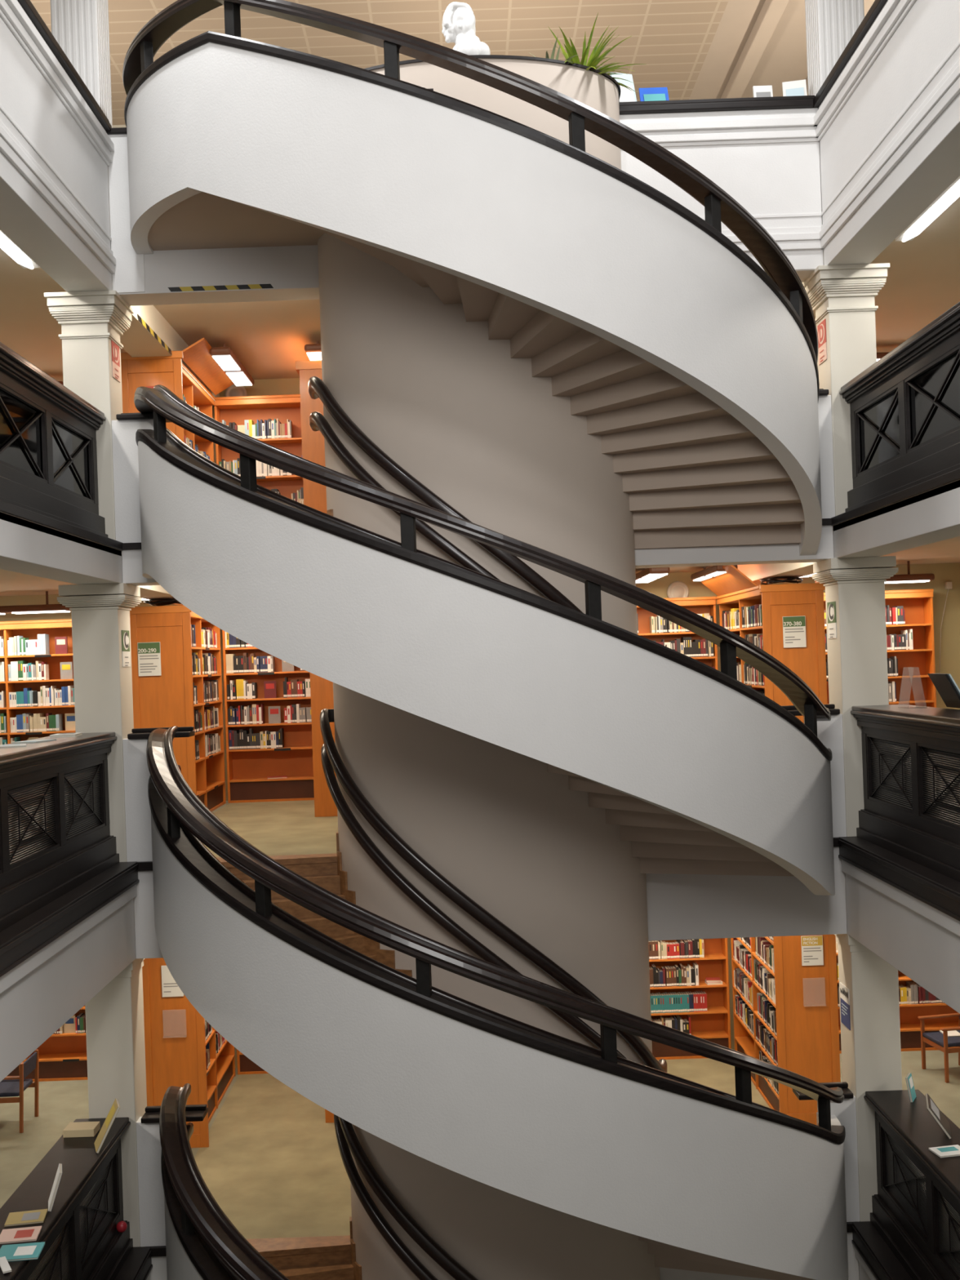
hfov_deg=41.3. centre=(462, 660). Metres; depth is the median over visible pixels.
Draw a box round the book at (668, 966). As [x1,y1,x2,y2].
[666,965,671,986]
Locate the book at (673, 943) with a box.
[671,942,676,959]
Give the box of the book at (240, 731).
[239,728,241,749]
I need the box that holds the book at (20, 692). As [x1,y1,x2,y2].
[19,691,22,706]
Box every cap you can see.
[17,0,111,131]
[618,95,815,115]
[812,0,887,109]
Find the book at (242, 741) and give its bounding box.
[240,728,244,749]
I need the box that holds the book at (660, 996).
[657,991,662,1013]
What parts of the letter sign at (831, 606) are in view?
letter plate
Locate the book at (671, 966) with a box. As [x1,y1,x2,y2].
[670,965,674,986]
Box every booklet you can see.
[0,1256,11,1273]
[266,775,287,779]
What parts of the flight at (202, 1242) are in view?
post, rail, moulding, rail, handrail, wall skirting, wall handrail, wall handrail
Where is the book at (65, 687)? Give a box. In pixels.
[64,686,68,705]
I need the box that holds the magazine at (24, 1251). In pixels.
[0,1241,44,1261]
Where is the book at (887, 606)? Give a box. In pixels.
[885,604,889,625]
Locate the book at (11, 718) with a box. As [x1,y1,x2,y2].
[9,717,13,733]
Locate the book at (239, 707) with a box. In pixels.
[238,705,241,724]
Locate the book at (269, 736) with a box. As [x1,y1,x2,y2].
[268,730,272,748]
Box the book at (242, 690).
[241,679,244,699]
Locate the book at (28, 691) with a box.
[26,690,30,706]
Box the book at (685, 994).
[682,991,687,1012]
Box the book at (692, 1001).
[688,991,693,1012]
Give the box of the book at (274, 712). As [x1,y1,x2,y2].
[268,706,280,723]
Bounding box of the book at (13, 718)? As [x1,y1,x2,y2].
[12,717,15,733]
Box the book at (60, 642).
[54,636,67,653]
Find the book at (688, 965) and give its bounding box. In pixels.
[687,964,691,986]
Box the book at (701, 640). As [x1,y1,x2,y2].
[700,639,703,657]
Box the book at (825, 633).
[825,633,826,652]
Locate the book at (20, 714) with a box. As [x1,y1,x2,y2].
[19,714,21,732]
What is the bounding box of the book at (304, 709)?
[302,706,306,722]
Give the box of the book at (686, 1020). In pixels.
[683,1018,689,1034]
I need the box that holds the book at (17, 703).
[16,691,18,706]
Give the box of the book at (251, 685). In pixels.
[248,684,252,698]
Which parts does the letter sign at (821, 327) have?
letter plate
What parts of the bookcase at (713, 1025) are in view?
shelf, shelf, shelf, shelf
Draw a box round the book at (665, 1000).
[662,992,666,1013]
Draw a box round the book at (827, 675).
[826,662,828,678]
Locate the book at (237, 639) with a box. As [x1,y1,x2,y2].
[235,637,238,648]
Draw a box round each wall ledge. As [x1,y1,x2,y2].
[106,127,127,134]
[115,412,171,422]
[127,726,195,739]
[141,1104,208,1123]
[782,704,839,715]
[792,1081,853,1100]
[818,388,828,395]
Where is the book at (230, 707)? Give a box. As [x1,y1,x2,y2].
[229,706,234,724]
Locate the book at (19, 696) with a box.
[17,691,20,706]
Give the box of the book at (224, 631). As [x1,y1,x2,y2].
[224,631,226,648]
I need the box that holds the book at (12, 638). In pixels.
[11,637,14,655]
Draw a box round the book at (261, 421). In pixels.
[260,419,263,439]
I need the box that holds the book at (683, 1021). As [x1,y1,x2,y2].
[682,1019,686,1032]
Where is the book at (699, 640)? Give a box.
[697,639,701,657]
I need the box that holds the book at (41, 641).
[40,634,42,654]
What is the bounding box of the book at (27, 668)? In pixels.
[26,663,28,680]
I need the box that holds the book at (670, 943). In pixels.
[668,942,673,959]
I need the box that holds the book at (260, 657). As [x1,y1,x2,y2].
[259,656,262,672]
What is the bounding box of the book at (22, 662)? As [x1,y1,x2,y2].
[20,660,26,680]
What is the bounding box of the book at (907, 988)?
[904,985,908,1004]
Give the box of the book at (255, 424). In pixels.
[255,423,257,439]
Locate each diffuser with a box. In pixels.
[11,610,70,613]
[212,355,240,370]
[226,372,252,386]
[306,352,321,360]
[635,578,656,582]
[641,573,667,578]
[693,576,711,581]
[706,571,725,577]
[884,580,929,583]
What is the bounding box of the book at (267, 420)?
[266,419,268,438]
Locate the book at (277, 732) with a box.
[275,731,279,748]
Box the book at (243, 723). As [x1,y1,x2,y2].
[242,709,244,724]
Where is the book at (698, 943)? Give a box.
[697,938,699,958]
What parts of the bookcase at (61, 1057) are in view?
shelf, panel, shelf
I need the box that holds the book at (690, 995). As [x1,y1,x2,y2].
[686,991,691,1012]
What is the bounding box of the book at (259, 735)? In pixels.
[257,733,260,748]
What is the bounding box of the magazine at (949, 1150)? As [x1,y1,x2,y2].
[928,1144,959,1157]
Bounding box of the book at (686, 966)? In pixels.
[684,965,689,986]
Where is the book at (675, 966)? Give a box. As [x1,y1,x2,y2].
[674,964,679,986]
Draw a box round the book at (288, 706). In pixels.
[287,705,290,723]
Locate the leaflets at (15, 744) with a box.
[0,743,26,747]
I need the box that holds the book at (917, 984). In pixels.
[916,983,922,1004]
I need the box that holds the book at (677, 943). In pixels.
[675,942,679,958]
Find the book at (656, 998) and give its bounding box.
[653,992,657,1013]
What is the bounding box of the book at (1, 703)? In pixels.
[0,692,2,707]
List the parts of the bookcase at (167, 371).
cornice, frame, panel, cornice, shelf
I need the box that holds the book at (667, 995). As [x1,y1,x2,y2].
[664,991,669,1013]
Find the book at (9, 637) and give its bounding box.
[8,637,10,655]
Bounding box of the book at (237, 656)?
[235,655,239,673]
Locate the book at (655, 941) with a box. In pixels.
[653,940,658,959]
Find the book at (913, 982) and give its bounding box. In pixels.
[912,982,918,1004]
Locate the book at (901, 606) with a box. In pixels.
[900,605,903,624]
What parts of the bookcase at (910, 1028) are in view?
shelf, shelf, shelf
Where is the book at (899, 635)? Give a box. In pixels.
[896,634,902,649]
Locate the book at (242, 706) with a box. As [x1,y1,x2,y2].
[240,705,244,724]
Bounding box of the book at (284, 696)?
[283,680,285,697]
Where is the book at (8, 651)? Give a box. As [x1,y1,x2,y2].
[7,640,9,655]
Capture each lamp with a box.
[0,591,71,614]
[209,344,253,386]
[304,341,321,360]
[635,567,670,582]
[690,564,737,581]
[814,560,934,583]
[876,351,889,360]
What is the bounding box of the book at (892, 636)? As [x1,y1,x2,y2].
[891,635,893,650]
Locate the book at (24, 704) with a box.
[23,688,26,706]
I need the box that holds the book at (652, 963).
[652,963,656,986]
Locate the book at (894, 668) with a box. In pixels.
[891,658,895,676]
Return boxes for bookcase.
[0,618,75,743]
[7,1005,87,1081]
[120,337,234,462]
[129,598,226,811]
[142,957,235,1147]
[213,394,303,499]
[222,630,314,803]
[236,1048,268,1075]
[295,360,327,514]
[310,672,337,817]
[324,1109,333,1122]
[636,596,718,670]
[648,937,731,1059]
[700,564,827,723]
[730,934,840,1125]
[823,588,936,707]
[835,953,958,1053]
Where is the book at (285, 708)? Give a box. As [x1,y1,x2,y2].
[284,707,287,723]
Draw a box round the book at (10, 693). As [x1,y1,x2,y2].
[8,692,12,707]
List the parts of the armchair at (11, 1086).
rail, armrest, seat, leg, backrest, rail, leg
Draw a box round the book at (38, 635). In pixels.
[37,634,39,654]
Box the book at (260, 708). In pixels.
[258,706,262,724]
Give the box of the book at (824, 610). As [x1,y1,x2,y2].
[824,609,826,626]
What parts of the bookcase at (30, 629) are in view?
cornice, shelf, shelf, shelf, shelf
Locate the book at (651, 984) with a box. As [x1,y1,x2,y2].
[648,967,652,987]
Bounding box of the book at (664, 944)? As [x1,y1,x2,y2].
[662,941,665,959]
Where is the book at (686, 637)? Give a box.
[684,636,688,656]
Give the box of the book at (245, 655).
[243,653,248,672]
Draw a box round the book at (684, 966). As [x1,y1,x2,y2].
[683,965,686,986]
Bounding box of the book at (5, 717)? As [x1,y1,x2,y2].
[4,715,7,733]
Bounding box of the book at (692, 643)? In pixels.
[691,641,693,657]
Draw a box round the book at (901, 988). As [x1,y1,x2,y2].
[898,985,904,1004]
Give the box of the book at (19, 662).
[17,661,20,680]
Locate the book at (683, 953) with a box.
[680,940,684,958]
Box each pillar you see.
[44,289,133,540]
[50,0,112,221]
[57,582,142,862]
[84,958,146,1247]
[802,262,889,515]
[804,0,864,208]
[811,555,898,836]
[835,924,902,1222]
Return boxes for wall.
[0,377,959,1067]
[112,124,126,128]
[317,57,660,1279]
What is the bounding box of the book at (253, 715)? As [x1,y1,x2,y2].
[252,704,254,724]
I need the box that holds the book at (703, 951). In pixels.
[701,938,704,957]
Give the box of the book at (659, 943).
[657,940,660,959]
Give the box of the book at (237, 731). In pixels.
[235,729,239,749]
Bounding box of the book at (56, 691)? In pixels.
[55,689,57,706]
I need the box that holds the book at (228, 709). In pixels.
[227,707,230,724]
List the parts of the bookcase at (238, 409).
cornice, shelf, shelf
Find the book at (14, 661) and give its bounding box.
[13,661,16,680]
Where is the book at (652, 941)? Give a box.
[651,940,655,959]
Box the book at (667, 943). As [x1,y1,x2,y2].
[666,942,670,959]
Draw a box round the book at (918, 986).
[917,985,921,1004]
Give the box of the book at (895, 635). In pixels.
[891,634,897,650]
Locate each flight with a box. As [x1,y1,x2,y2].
[122,0,822,555]
[133,376,835,895]
[146,708,848,1279]
[159,1083,478,1279]
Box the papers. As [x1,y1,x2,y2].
[939,1030,959,1036]
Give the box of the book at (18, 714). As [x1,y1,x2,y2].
[16,714,19,732]
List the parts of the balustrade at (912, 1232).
grille panel, cornice moulding, grille panel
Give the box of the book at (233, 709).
[231,708,236,724]
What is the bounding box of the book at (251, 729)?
[249,728,253,749]
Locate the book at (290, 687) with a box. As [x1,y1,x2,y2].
[288,681,291,697]
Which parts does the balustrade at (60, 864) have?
grille panel, cornice moulding, grille panel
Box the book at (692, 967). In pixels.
[691,966,694,986]
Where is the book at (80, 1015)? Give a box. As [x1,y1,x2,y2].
[76,1012,84,1033]
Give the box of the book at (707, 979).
[705,977,720,982]
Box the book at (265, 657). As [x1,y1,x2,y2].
[264,655,267,671]
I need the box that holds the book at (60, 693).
[59,689,62,705]
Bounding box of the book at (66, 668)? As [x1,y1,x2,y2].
[60,662,72,679]
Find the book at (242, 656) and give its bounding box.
[240,655,244,673]
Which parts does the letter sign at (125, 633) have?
letter plate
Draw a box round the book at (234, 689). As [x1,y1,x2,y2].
[232,684,236,699]
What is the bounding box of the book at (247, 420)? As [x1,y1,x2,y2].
[246,419,248,435]
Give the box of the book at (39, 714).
[38,712,44,731]
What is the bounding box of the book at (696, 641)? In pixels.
[693,640,698,657]
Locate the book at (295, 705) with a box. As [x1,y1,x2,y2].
[293,704,297,722]
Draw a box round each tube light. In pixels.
[0,230,39,269]
[895,176,959,241]
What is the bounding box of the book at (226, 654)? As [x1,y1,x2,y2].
[226,653,228,673]
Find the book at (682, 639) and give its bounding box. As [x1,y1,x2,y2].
[680,637,685,654]
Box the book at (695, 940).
[694,938,697,958]
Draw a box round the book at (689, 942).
[686,939,690,958]
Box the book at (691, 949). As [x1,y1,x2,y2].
[688,939,693,958]
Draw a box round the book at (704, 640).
[702,639,706,657]
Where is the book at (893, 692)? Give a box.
[888,680,895,702]
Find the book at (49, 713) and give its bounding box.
[45,712,52,731]
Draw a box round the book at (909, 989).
[906,986,911,1004]
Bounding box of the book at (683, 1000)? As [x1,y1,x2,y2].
[680,991,684,1012]
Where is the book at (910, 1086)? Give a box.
[905,1072,915,1102]
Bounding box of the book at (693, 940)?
[691,939,695,958]
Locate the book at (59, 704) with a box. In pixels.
[57,689,60,705]
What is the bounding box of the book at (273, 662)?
[270,656,275,671]
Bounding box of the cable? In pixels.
[939,589,948,672]
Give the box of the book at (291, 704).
[289,704,292,723]
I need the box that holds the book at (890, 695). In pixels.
[888,683,892,702]
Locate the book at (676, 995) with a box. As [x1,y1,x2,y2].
[673,991,678,1012]
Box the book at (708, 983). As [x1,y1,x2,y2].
[704,979,722,985]
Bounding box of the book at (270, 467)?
[269,465,271,475]
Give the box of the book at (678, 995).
[676,991,680,1012]
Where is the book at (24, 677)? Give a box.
[22,664,26,680]
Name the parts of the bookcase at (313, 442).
cornice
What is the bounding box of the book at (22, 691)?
[22,691,24,706]
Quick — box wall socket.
[945,582,952,589]
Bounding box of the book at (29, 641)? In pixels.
[28,640,31,654]
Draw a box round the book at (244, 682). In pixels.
[243,680,247,698]
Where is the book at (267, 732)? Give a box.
[266,731,269,748]
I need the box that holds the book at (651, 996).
[650,993,653,1013]
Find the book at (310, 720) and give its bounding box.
[309,706,311,722]
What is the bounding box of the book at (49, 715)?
[48,715,50,731]
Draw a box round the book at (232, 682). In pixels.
[230,680,234,699]
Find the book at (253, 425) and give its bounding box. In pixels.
[252,424,255,438]
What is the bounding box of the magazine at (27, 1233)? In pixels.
[0,1226,41,1244]
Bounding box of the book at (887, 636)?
[886,635,888,650]
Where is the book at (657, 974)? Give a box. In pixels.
[656,969,658,986]
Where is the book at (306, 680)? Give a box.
[305,679,308,697]
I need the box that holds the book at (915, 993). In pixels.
[911,981,916,1004]
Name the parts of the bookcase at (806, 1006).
shelf, shelf, shelf, shelf, shelf, shelf, shelf, shelf, shelf, shelf, shelf, panel, frame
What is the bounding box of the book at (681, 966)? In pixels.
[678,963,684,986]
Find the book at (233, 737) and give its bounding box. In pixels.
[231,729,235,749]
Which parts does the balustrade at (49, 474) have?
glass pane, cornice moulding, glass pane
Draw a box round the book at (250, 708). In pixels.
[248,707,253,724]
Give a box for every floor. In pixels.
[0,1049,959,1239]
[204,800,337,857]
[211,800,228,813]
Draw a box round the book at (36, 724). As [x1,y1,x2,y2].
[35,713,37,732]
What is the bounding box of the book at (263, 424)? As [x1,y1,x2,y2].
[262,422,265,439]
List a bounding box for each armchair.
[0,1048,38,1133]
[917,1013,959,1083]
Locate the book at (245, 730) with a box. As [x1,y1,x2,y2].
[243,729,247,749]
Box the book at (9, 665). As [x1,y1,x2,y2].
[8,664,11,681]
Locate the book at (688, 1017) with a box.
[686,1014,691,1035]
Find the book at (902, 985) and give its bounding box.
[898,984,906,1004]
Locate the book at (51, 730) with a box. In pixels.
[50,715,53,731]
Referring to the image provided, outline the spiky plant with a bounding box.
[547,13,644,93]
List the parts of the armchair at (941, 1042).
leg, rail, armrest, seat, leg, armrest, rail, leg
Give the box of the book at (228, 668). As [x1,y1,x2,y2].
[227,653,230,673]
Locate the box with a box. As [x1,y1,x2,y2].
[62,1121,100,1137]
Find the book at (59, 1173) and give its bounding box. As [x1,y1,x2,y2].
[48,1163,62,1211]
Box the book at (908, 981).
[907,981,915,1004]
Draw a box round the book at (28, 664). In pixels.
[27,662,35,680]
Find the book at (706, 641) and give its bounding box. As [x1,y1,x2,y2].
[705,639,707,657]
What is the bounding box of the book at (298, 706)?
[296,703,300,722]
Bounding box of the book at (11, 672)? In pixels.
[10,661,13,680]
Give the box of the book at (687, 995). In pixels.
[684,991,689,1012]
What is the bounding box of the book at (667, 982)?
[663,965,669,986]
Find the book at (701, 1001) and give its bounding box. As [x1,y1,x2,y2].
[697,991,702,1011]
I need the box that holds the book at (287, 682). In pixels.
[286,681,288,697]
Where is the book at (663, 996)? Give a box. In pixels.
[661,993,664,1013]
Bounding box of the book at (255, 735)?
[253,733,256,749]
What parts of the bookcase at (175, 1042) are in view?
panel, shelf, shelf, shelf, shelf, shelf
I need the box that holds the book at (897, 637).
[896,635,898,649]
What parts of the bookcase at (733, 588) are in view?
shelf, cornice, shelf, panel, shelf, cable coil, panel, cornice, frame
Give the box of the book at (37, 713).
[36,713,39,731]
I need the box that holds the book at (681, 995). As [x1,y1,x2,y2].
[678,991,682,1012]
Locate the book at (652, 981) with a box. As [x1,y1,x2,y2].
[649,966,653,986]
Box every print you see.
[13,1229,34,1238]
[13,1245,36,1256]
[21,1211,40,1221]
[26,739,45,741]
[105,1104,115,1128]
[139,655,159,672]
[163,982,177,992]
[618,84,635,102]
[643,93,666,101]
[755,91,770,97]
[784,628,804,643]
[785,87,804,96]
[803,947,821,962]
[841,1003,847,1015]
[908,1075,913,1088]
[929,1097,940,1119]
[937,1146,958,1151]
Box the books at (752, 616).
[0,394,944,1094]
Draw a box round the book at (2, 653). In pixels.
[0,639,4,656]
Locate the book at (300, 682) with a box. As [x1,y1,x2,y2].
[299,681,302,697]
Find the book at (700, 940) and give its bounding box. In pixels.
[698,938,702,957]
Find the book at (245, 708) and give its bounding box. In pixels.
[244,706,247,724]
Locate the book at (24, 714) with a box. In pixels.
[22,712,30,732]
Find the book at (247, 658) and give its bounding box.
[246,657,248,672]
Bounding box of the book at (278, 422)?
[277,421,280,438]
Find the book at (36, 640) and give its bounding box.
[34,639,38,654]
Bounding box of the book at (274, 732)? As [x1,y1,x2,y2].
[273,731,275,748]
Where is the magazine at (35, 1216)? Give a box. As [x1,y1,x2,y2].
[4,1208,48,1226]
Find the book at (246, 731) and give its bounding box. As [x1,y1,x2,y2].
[244,729,248,749]
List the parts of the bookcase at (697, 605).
shelf, cornice, shelf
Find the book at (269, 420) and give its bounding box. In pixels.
[268,418,271,438]
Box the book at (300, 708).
[298,707,302,722]
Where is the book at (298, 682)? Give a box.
[297,681,300,697]
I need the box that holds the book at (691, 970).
[690,966,693,986]
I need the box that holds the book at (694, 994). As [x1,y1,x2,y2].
[692,991,696,1012]
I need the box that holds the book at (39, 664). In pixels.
[38,663,41,679]
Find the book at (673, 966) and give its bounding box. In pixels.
[671,965,676,986]
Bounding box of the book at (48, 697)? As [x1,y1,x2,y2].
[47,688,49,706]
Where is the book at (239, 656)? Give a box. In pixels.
[238,655,240,673]
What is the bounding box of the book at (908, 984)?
[906,982,913,1004]
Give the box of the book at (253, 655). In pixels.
[251,653,255,672]
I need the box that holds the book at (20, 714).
[17,714,20,732]
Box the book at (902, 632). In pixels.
[900,630,908,649]
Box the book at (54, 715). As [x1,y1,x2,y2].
[53,715,56,731]
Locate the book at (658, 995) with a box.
[656,992,660,1013]
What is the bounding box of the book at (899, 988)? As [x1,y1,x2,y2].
[898,987,900,1004]
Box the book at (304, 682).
[302,680,306,697]
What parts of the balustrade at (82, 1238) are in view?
grille panel, grille panel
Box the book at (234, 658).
[233,656,235,673]
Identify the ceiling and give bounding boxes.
[0,196,959,382]
[0,479,959,595]
[30,0,807,124]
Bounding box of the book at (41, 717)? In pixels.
[40,716,43,731]
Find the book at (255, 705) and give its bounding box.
[253,703,257,724]
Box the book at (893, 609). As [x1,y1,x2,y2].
[891,607,896,624]
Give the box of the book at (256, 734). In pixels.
[255,733,257,748]
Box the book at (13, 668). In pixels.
[12,661,14,680]
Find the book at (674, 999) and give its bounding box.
[671,991,675,1012]
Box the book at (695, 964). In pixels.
[693,962,698,985]
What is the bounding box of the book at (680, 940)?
[680,940,682,958]
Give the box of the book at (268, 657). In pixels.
[266,656,271,671]
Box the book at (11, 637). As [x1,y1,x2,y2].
[10,637,12,655]
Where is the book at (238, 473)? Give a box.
[236,457,239,475]
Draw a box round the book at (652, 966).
[651,964,655,986]
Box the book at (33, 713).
[33,713,35,732]
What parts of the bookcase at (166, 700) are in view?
cornice, cable coil, frame, panel, shelf, shelf, shelf, cornice, shelf, shelf, shelf, shelf, shelf, shelf, shelf, shelf, shelf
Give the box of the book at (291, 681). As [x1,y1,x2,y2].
[290,680,294,697]
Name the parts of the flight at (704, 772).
post, post, wall skirting, moulding, wall handrail, post, wall handrail, handrail, rail, rail, post, post, post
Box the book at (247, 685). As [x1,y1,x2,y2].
[246,684,249,698]
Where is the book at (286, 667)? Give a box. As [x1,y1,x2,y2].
[281,659,294,671]
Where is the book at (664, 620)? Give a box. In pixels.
[662,617,666,632]
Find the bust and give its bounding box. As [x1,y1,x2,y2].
[441,1,490,55]
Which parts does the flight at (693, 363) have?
post, post, post, handrail, rail, rail, post, post, post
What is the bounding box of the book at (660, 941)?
[659,940,663,959]
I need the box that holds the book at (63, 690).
[61,686,65,705]
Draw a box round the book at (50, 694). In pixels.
[48,687,51,706]
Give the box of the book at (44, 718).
[42,716,46,731]
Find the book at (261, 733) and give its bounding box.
[259,730,265,748]
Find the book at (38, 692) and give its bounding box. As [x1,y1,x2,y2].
[37,691,40,706]
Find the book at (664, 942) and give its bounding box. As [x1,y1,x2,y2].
[663,941,666,959]
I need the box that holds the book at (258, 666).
[256,656,260,672]
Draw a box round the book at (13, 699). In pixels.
[12,692,14,706]
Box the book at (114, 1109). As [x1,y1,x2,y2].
[93,1097,119,1153]
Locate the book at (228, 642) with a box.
[226,631,229,648]
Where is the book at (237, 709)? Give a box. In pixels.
[235,707,239,724]
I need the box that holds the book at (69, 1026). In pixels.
[63,1015,75,1033]
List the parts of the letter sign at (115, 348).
letter plate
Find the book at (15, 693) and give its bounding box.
[13,692,16,706]
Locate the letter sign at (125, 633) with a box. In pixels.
[121,630,130,666]
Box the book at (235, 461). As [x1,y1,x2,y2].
[234,460,237,475]
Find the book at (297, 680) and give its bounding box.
[293,679,298,697]
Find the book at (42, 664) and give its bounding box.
[40,662,47,679]
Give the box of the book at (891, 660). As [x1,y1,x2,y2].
[891,659,893,676]
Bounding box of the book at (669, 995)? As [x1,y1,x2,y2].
[666,992,671,1013]
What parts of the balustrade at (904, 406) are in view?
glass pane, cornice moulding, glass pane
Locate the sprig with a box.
[529,35,577,61]
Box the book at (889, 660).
[887,657,891,676]
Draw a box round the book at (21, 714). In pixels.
[21,714,22,732]
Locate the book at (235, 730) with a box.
[233,729,235,749]
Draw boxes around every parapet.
[0,0,115,292]
[813,0,959,265]
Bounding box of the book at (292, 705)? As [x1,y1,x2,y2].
[291,704,294,723]
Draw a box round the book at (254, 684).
[251,682,257,698]
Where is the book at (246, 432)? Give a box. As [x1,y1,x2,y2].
[244,419,247,435]
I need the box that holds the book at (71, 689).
[70,687,74,705]
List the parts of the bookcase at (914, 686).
shelf, shelf, shelf, cornice, shelf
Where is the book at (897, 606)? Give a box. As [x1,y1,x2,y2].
[892,605,900,624]
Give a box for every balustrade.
[0,342,123,550]
[0,732,139,977]
[0,1117,152,1279]
[831,301,959,525]
[837,704,959,921]
[851,1089,959,1279]
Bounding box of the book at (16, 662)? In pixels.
[15,661,17,680]
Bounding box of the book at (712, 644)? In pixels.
[711,642,713,656]
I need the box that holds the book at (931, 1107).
[925,1093,951,1138]
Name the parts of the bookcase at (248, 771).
shelf, shelf, shelf, shelf, shelf, shelf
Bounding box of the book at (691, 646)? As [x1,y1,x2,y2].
[689,636,692,657]
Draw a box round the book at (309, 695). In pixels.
[308,678,311,697]
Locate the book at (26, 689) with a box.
[25,688,31,706]
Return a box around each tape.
[137,314,172,355]
[168,284,273,291]
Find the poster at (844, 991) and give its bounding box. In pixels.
[840,982,850,1030]
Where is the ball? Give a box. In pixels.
[115,1221,127,1232]
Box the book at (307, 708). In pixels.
[306,706,309,722]
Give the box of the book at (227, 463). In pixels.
[226,462,229,471]
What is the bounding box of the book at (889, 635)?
[888,635,890,650]
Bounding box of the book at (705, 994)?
[703,991,706,1011]
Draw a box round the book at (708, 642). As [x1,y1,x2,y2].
[707,640,711,656]
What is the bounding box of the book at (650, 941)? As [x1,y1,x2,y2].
[648,940,652,959]
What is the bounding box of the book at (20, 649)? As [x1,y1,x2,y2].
[19,637,22,655]
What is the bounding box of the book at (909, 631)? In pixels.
[905,629,913,649]
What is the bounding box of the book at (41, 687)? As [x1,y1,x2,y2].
[40,686,43,706]
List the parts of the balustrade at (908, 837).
grille panel, cornice moulding, grille panel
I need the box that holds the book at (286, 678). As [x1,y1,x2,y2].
[284,677,288,697]
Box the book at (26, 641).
[25,640,28,655]
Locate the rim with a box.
[364,54,620,99]
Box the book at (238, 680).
[237,679,239,699]
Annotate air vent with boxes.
[225,383,247,396]
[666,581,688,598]
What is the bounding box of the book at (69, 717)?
[64,713,75,730]
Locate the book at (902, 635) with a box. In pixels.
[901,634,905,649]
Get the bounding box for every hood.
[181,337,234,395]
[700,564,756,595]
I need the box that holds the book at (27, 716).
[25,713,33,732]
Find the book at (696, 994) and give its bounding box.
[693,991,698,1012]
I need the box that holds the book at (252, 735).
[251,733,253,749]
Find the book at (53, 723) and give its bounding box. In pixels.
[52,715,54,731]
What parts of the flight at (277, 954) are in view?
post, post, wall skirting, post, handrail, wall handrail, wall handrail, rail, rail, moulding, post, post, post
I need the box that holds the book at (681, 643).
[680,642,684,654]
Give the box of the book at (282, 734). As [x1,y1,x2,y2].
[280,728,284,747]
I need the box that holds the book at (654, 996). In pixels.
[651,992,655,1013]
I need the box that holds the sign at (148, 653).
[137,641,161,675]
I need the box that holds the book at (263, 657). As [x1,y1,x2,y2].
[262,656,265,672]
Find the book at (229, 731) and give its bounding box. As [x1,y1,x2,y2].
[228,728,234,750]
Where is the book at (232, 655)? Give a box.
[231,653,235,673]
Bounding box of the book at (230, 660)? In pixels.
[229,653,231,673]
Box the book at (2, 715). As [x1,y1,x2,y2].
[0,712,6,733]
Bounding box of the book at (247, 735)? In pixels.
[246,733,249,749]
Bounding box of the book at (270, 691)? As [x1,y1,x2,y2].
[263,680,276,698]
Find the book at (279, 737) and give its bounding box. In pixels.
[278,729,280,747]
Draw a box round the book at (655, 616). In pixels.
[655,616,658,632]
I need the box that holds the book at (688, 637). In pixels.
[687,636,689,657]
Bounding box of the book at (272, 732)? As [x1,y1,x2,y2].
[270,731,273,748]
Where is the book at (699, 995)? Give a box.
[695,990,700,1011]
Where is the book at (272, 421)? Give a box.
[271,420,275,438]
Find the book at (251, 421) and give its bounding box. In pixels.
[248,419,253,436]
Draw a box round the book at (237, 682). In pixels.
[235,679,238,699]
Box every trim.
[0,512,122,584]
[0,884,137,994]
[0,897,135,1081]
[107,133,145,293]
[111,283,219,406]
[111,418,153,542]
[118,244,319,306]
[121,549,159,586]
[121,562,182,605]
[122,542,141,550]
[122,737,152,862]
[133,871,163,959]
[136,1116,165,1246]
[137,861,152,871]
[150,1245,166,1257]
[150,1256,167,1279]
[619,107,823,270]
[634,524,834,568]
[645,846,847,941]
[659,1232,859,1279]
[720,0,875,98]
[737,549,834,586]
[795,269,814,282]
[803,713,846,837]
[817,395,835,518]
[817,1095,860,1222]
[822,518,831,525]
[832,480,959,558]
[833,837,839,846]
[841,859,959,936]
[844,873,959,1013]
[846,1222,853,1232]
[854,1247,876,1279]
[858,1262,871,1279]
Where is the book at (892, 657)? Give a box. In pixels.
[889,656,897,676]
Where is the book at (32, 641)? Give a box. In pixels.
[31,640,35,654]
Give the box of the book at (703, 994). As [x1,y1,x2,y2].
[699,990,705,1011]
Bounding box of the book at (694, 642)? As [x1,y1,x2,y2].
[693,641,695,657]
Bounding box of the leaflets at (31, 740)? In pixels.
[11,739,56,743]
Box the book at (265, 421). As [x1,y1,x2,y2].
[264,419,267,438]
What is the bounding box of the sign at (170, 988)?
[160,965,183,996]
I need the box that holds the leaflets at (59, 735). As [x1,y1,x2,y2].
[49,732,82,737]
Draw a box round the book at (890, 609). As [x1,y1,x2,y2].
[888,608,892,624]
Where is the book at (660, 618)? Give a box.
[659,617,663,632]
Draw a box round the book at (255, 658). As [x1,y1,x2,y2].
[253,657,257,672]
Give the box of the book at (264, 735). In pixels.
[262,733,265,748]
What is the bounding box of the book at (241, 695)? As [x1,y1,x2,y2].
[240,679,242,699]
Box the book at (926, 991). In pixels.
[924,989,928,1004]
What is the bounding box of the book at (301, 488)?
[300,487,303,498]
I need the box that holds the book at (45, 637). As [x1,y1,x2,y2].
[41,634,49,654]
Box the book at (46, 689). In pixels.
[44,688,47,706]
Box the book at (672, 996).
[668,991,673,1013]

